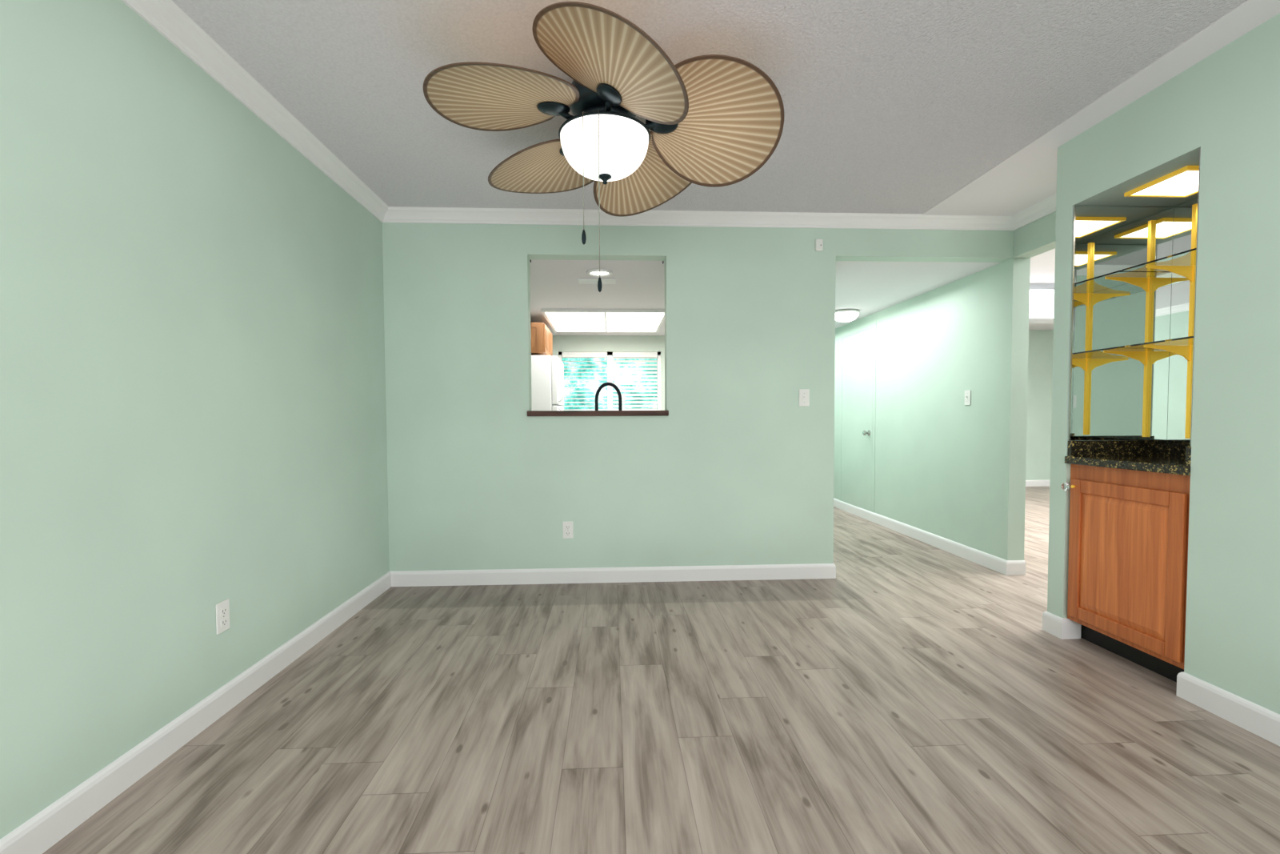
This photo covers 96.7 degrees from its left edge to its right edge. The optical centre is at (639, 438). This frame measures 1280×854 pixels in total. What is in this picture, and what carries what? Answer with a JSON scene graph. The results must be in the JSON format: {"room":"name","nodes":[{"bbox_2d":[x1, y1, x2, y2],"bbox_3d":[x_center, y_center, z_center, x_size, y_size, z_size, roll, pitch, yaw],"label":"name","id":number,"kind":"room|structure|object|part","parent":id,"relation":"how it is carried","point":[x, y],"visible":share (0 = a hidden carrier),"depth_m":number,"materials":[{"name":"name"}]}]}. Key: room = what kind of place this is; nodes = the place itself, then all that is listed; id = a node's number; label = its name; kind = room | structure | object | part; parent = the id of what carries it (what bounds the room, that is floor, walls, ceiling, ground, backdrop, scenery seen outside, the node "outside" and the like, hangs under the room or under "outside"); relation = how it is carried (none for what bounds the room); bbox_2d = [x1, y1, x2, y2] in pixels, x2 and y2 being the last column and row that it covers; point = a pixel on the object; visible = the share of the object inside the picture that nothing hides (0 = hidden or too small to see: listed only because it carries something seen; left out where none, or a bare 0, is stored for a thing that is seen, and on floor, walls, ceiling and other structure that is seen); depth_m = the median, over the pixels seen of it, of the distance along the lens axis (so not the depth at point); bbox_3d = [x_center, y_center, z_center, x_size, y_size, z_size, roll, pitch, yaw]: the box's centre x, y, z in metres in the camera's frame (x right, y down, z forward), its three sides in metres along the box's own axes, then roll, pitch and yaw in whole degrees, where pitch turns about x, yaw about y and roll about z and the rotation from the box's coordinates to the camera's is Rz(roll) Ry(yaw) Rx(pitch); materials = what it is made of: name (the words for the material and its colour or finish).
{"room":"empty living room","nodes":[
{"label":"empty living room","id":0,"kind":"room"},
{"bbox_2d":[0,0,389,839],"bbox_3d":[-1.617,-0.178,1.753,0.120,2.440,11.540,0,2,-3],"label":"wall","id":1,"kind":"structure","parent":0,"point":[193,410],"depth_m":1.82,"materials":[{"name":"green paint"}]},
{"bbox_2d":[215,598,230,634],"bbox_3d":[-1.566,0.666,2.137,0.008,0.114,0.070,0,2,-3],"label":"outlet","id":2,"kind":"object","parent":1,"relation":"attached to","point":[222,608],"visible":1,"depth_m":2.13,"materials":[{"name":"white plastic"}]},
{"bbox_2d":[0,563,835,853],"bbox_3d":[0.212,0.920,3.488,3.693,0.100,14.500,0,2,-3],"label":"baseboard","id":3,"kind":"structure","parent":1,"relation":"attached to","point":[42,830],"depth_m":2.46,"materials":[{"name":"white wood"}]},
{"bbox_2d":[530,322,552,355],"bbox_3d":[-1.397,-1.071,6.311,0.782,0.315,0.798,0,2,-3],"label":"upper cabinet","id":4,"kind":"object","parent":1,"relation":"attached to","point":[542,338],"visible":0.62,"depth_m":5.94,"materials":[{"name":"brown wood"}]},
{"bbox_3d":[-1.011,-1.067,6.141,0.018,0.295,0.375,0,2,-3],"label":"door","id":5,"kind":"part","parent":4,"relation":"part of","materials":[{"name":"brown wood"}]},
{"bbox_3d":[-1.000,-1.067,6.142,0.005,0.195,0.275,0,2,-3],"label":"panel","id":6,"kind":"part","parent":4,"relation":"part of","materials":[{"name":"brown wood"}]},
{"bbox_3d":[-1.030,-1.081,6.525,0.018,0.295,0.375,0,2,-3],"label":"door","id":7,"kind":"part","parent":4,"relation":"part of","materials":[{"name":"brown wood"}]},
{"bbox_3d":[-1.019,-1.081,6.526,0.005,0.195,0.275,0,2,-3],"label":"panel","id":8,"kind":"part","parent":4,"relation":"part of","materials":[{"name":"brown wood"}]},
{"bbox_2d":[552,335,664,410],"bbox_3d":[-0.416,-0.268,7.531,2.855,2.180,0.120,0,2,-3],"label":"wall","id":9,"kind":"structure","parent":0,"point":[646,343],"depth_m":7.44,"materials":[{"name":"white paint"}]},
{"bbox_2d":[558,351,660,410],"bbox_3d":[-0.393,-0.666,7.477,1.400,0.960,0.140,0,2,-3],"label":"kitchen window","id":10,"kind":"structure","parent":9,"relation":"in","point":[637,374],"depth_m":7.49,"materials":[{"name":"white glass"}]},
{"bbox_2d":[42,486,1279,853],"bbox_3d":[2.606,0.980,3.760,10.500,0.060,15.400,0,2,-3],"label":"floor","id":11,"kind":"structure","parent":0,"point":[915,698],"depth_m":1.98,"materials":[{"name":"wood"}]},
{"bbox_2d":[531,355,563,410],"bbox_3d":[-1.292,-0.010,6.354,0.926,1.760,0.800,0,2,-3],"label":"fridge","id":12,"kind":"object","parent":11,"relation":"on","point":[547,371],"visible":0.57,"depth_m":5.95,"materials":[{"name":"white metal"}]},
{"bbox_3d":[-0.914,-0.632,6.350,0.063,0.510,0.790,0,2,-3],"label":"door","id":13,"kind":"part","parent":12,"relation":"part of","materials":[{"name":"white metal"}]},
{"bbox_3d":[-0.910,0.220,6.382,0.063,1.175,0.790,0,2,-3],"label":"door","id":14,"kind":"part","parent":12,"relation":"part of","materials":[{"name":"white metal"}]},
{"bbox_3d":[-0.843,-0.555,6.026,0.057,0.347,0.022,0,2,-3],"label":"handle","id":15,"kind":"part","parent":12,"relation":"part of","materials":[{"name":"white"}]},
{"bbox_2d":[1061,464,1190,681],"bbox_3d":[2.337,0.563,2.519,0.568,0.868,0.596,0,2,-3],"label":"bar cabinet","id":16,"kind":"object","parent":11,"relation":"on","point":[1129,530],"depth_m":2.46,"materials":[{"name":"brown wood"}]},
{"bbox_2d":[1064,440,1191,475],"bbox_3d":[2.356,0.073,2.502,0.525,0.111,0.596,0,2,-3],"label":"countertop","id":17,"kind":"structure","parent":16,"relation":"on","point":[1174,457],"depth_m":2.74,"materials":[{"name":"black stone"}]},
{"bbox_2d":[1068,148,1200,446],"bbox_3d":[2.361,-0.549,2.479,0.509,1.129,0.596,0,2,-3],"label":"bar","id":18,"kind":"object","parent":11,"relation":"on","point":[1116,393],"visible":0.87,"depth_m":2.77,"materials":[{"name":"silver metal"}]},
{"bbox_2d":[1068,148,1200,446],"bbox_3d":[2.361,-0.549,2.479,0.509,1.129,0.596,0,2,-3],"label":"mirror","id":19,"kind":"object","parent":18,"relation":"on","point":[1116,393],"depth_m":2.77,"materials":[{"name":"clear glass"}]},
{"bbox_2d":[1120,203,1197,438],"bbox_3d":[2.480,-0.542,2.486,0.260,1.093,0.572,0,2,-3],"label":"bar shelf","id":20,"kind":"object","parent":18,"relation":"attached to","point":[1183,263],"depth_m":2.66,"materials":[{"name":"yellow metal"}]},
{"bbox_3d":[-0.248,0.488,4.246,2.815,0.912,0.648,0,2,-3],"label":"countertop","id":21,"kind":"structure","parent":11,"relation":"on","visible":0},
{"bbox_2d":[595,382,622,410],"bbox_3d":[-0.220,-0.185,4.077,0.215,0.444,0.056,0,2,-3],"label":"faucet","id":22,"kind":"object","parent":21,"relation":"on","point":[620,400],"visible":0.52,"depth_m":4.06,"materials":[{"name":"grey metal"}]},
{"bbox_2d":[382,222,1013,571],"bbox_3d":[0.444,-0.265,3.867,4.208,2.440,0.120,0,2,-3],"label":"wall","id":23,"kind":"structure","parent":0,"point":[736,472],"depth_m":3.79,"materials":[{"name":"green paint"}]},
{"bbox_2d":[562,520,573,538],"bbox_3d":[-0.480,0.605,3.788,0.070,0.114,0.008,0,2,-3],"label":"outlet","id":24,"kind":"object","parent":23,"relation":"attached to","point":[567,526],"visible":1,"depth_m":3.79,"materials":[{"name":"white plastic"}]},
{"bbox_2d":[527,410,668,415],"bbox_3d":[-0.280,-0.173,3.838,0.934,0.036,0.172,0,2,-3],"label":"sill","id":25,"kind":"structure","parent":23,"relation":"attached to","point":[530,413],"depth_m":3.75,"materials":[{"name":"brown wood"}]},
{"bbox_2d":[799,388,809,406],"bbox_3d":[1.108,-0.279,3.830,0.070,0.114,0.016,0,2,-3],"label":"switch","id":26,"kind":"object","parent":23,"relation":"attached to","point":[804,394],"visible":1,"depth_m":3.83,"materials":[{"name":"white plastic"}]},
{"bbox_2d":[815,239,823,251],"bbox_3d":[1.194,-1.294,3.794,0.048,0.076,0.023,0,2,-3],"label":"sensor","id":27,"kind":"object","parent":23,"relation":"attached to","point":[818,242],"visible":1,"depth_m":3.79,"materials":[{"name":"white plastic"}]},
{"bbox_2d":[172,0,1247,329],"bbox_3d":[3.030,-1.534,3.779,9.620,0.080,15.220,0,2,-3],"label":"ceiling","id":28,"kind":"structure","parent":0,"point":[891,106],"depth_m":2.22,"materials":[{"name":"white paint"}]},
{"bbox_2d":[423,1,784,291],"bbox_3d":[-0.107,-0.989,2.247,1.302,0.870,1.333,0,2,-3],"label":"ceiling fan","id":29,"kind":"object","parent":28,"relation":"attached to","point":[713,120],"visible":1,"depth_m":2.10,"materials":[{"name":"beige wicker"}]},
{"bbox_3d":[-0.487,-1.195,1.997,0.511,0.035,0.546,-10,12,-37],"label":"blade","id":30,"kind":"part","parent":29,"relation":"part of","materials":[{"name":"beige wicker"}]},
{"bbox_3d":[-0.427,-1.218,2.596,0.546,0.035,0.511,-16,5,-41],"label":"blade","id":31,"kind":"part","parent":29,"relation":"part of","materials":[{"name":"beige wicker"}]},
{"bbox_3d":[-0.190,-0.999,2.146,0.046,0.443,0.096,0,2,-3],"label":"chain","id":32,"kind":"part","parent":29,"relation":"part of","materials":[{"name":"silver metal"}]},
{"bbox_3d":[-0.147,-0.910,2.139,0.014,0.621,0.104,0,2,-3],"label":"chain","id":33,"kind":"part","parent":29,"relation":"part of","materials":[{"name":"silver metal"}]},
{"bbox_3d":[-0.141,-1.349,2.259,0.280,0.150,0.280,0,2,-3],"label":"motor","id":34,"kind":"part","parent":29,"relation":"part of","materials":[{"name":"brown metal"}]},
{"bbox_3d":[-0.140,-1.124,2.268,0.352,0.150,0.352,0,2,-3],"label":"lamp shade","id":35,"kind":"part","parent":29,"relation":"part of","materials":[{"name":"white glass"}]},
{"bbox_3d":[-0.085,-1.192,1.830,0.546,0.035,0.511,23,5,-11],"label":"blade","id":36,"kind":"part","parent":29,"relation":"part of","materials":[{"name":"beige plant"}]},
{"bbox_3d":[0.045,-1.223,2.661,0.546,0.035,0.511,-23,-14,21],"label":"blade","id":37,"kind":"part","parent":29,"relation":"part of","materials":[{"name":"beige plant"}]},
{"bbox_3d":[0.291,-1.207,2.192,0.511,0.035,0.546,7,-24,9],"label":"blade","id":38,"kind":"part","parent":29,"relation":"part of","materials":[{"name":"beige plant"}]},
{"bbox_2d":[1028,283,1054,323],"bbox_3d":[5.149,-1.409,5.954,5.172,0.350,0.300,0,2,-3],"label":"window","id":39,"kind":"structure","parent":28,"relation":"attached to","point":[1042,295],"depth_m":5.75,"materials":[{"name":"white glass"}]},
{"bbox_2d":[922,0,1279,215],"bbox_3d":[2.393,-1.351,0.057,0.681,0.004,7.600,0,2,-3],"label":"ceiling strip","id":40,"kind":"object","parent":28,"relation":"attached to","point":[1028,177],"visible":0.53,"depth_m":2.68,"materials":[{"name":"white paint"}]},
{"bbox_2d":[529,259,999,335],"bbox_3d":[0.192,-1.403,7.569,4.328,0.080,7.380,0,2,-3],"label":"ceiling","id":41,"kind":"structure","parent":0,"point":[870,287],"depth_m":4.62,"materials":[{"name":"white paint"}]},
{"bbox_2d":[578,278,615,283],"bbox_3d":[-0.337,-1.238,4.465,0.290,0.011,0.135,0,2,-3],"label":"ceiling vent","id":42,"kind":"object","parent":41,"relation":"in","point":[582,281],"visible":1,"depth_m":4.45,"materials":[{"name":"white metal"}]},
{"bbox_2d":[586,268,612,276],"bbox_3d":[-0.299,-1.227,4.205,0.190,0.015,0.190,0,2,-3],"label":"recessed light","id":43,"kind":"object","parent":41,"relation":"in","point":[593,272],"visible":0.95,"depth_m":4.19,"materials":[{"name":"white"}]},
{"bbox_2d":[540,308,664,331],"bbox_3d":[-0.378,-1.297,6.297,1.260,0.029,1.330,0,2,-3],"label":"recessed light","id":44,"kind":"object","parent":41,"relation":"in","point":[561,320],"visible":0.88,"depth_m":6.16,"materials":[{"name":"white plastic"}]},
{"bbox_2d":[835,308,859,322],"bbox_3d":[2.099,-1.251,5.817,0.280,0.107,0.280,0,2,-3],"label":"hall ceiling light","id":45,"kind":"object","parent":41,"relation":"attached to","point":[842,315],"visible":0.84,"depth_m":5.72,"materials":[{"name":"white glass"}]},
{"bbox_2d":[833,197,1198,559],"bbox_3d":[2.626,-0.263,3.555,0.120,2.440,14.720,0,2,-3],"label":"wall","id":46,"kind":"structure","parent":0,"point":[946,467],"depth_m":4.48,"materials":[{"name":"green paint"}]},
{"bbox_2d":[839,321,875,512],"bbox_3d":[2.391,-0.195,6.372,0.070,2.073,0.910,0,2,-3],"label":"hall door","id":47,"kind":"structure","parent":46,"relation":"in","point":[858,356],"depth_m":6.32,"materials":[{"name":"green paint"}]},
{"bbox_3d":[2.405,-0.065,6.051,0.064,0.060,0.060,0,2,-3],"label":"knob","id":48,"kind":"part","parent":47,"relation":"part of","materials":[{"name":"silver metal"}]},
{"bbox_2d":[833,497,1025,575],"bbox_3d":[2.434,0.766,7.394,0.134,0.100,6.914,0,2,-3],"label":"baseboard","id":49,"kind":"structure","parent":46,"relation":"attached to","point":[1007,567],"depth_m":4.69,"materials":[{"name":"white wood"}]},
{"bbox_2d":[964,389,970,404],"bbox_3d":[2.516,-0.318,4.378,0.016,0.114,0.070,0,2,-3],"label":"switch","id":50,"kind":"object","parent":46,"relation":"attached to","point":[967,393],"visible":1,"depth_m":4.37,"materials":[{"name":"white plastic"}]},
{"bbox_2d":[1024,480,1050,561],"bbox_3d":[5.136,0.788,6.485,5.172,0.100,4.800,0,2,-3],"label":"baseboard","id":51,"kind":"structure","parent":46,"relation":"attached to","point":[1028,482],"depth_m":8.93,"materials":[{"name":"white wood"}]},
{"bbox_2d":[1025,329,1053,479],"bbox_3d":[5.008,-0.472,8.897,5.172,2.440,0.120,0,2,-3],"label":"wall","id":52,"kind":"structure","parent":0,"point":[1040,353],"depth_m":8.90,"materials":[{"name":"green paint"}]},
{"bbox_2d":[1047,12,1279,714],"bbox_3d":[2.507,-0.116,-0.398,0.515,2.440,6.590,0,2,-3],"label":"wall","id":53,"kind":"structure","parent":0,"point":[1226,105],"depth_m":2.08,"materials":[{"name":"green paint"}]},
{"bbox_2d":[120,0,1056,230],"bbox_3d":[0.632,-1.303,-0.030,4.208,0.078,7.600,0,2,-3],"label":"crown molding","id":54,"kind":"structure","parent":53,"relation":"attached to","point":[166,17],"depth_m":3.64,"materials":[{"name":"white wood"}]},
{"bbox_2d":[1041,611,1080,639],"bbox_3d":[2.399,0.932,2.935,0.677,0.100,0.143,-1,2,-13],"label":"baseboard","id":55,"kind":"structure","parent":53,"relation":"attached to","point":[1064,628],"depth_m":2.81,"materials":[{"name":"white wood"}]},
{"bbox_2d":[1124,165,1199,197],"bbox_3d":[2.362,-1.109,2.459,0.293,0.015,0.286,0,2,-3],"label":"ceiling light","id":56,"kind":"object","parent":53,"relation":"attached to","point":[1182,182],"visible":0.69,"depth_m":2.49,"materials":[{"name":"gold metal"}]},
{"bbox_3d":[2.362,-1.111,2.459,0.263,0.011,0.256,0,2,-3],"label":"panel","id":57,"kind":"part","parent":56,"relation":"part of","materials":[{"name":"white plastic"}]},
{"bbox_2d":[1176,671,1279,746],"bbox_3d":[2.307,1.067,-0.708,0.099,0.100,5.904,0,2,-3],"label":"baseboard","id":58,"kind":"structure","parent":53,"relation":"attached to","point":[1264,722],"depth_m":2.04,"materials":[{"name":"white wood"}]}
]}

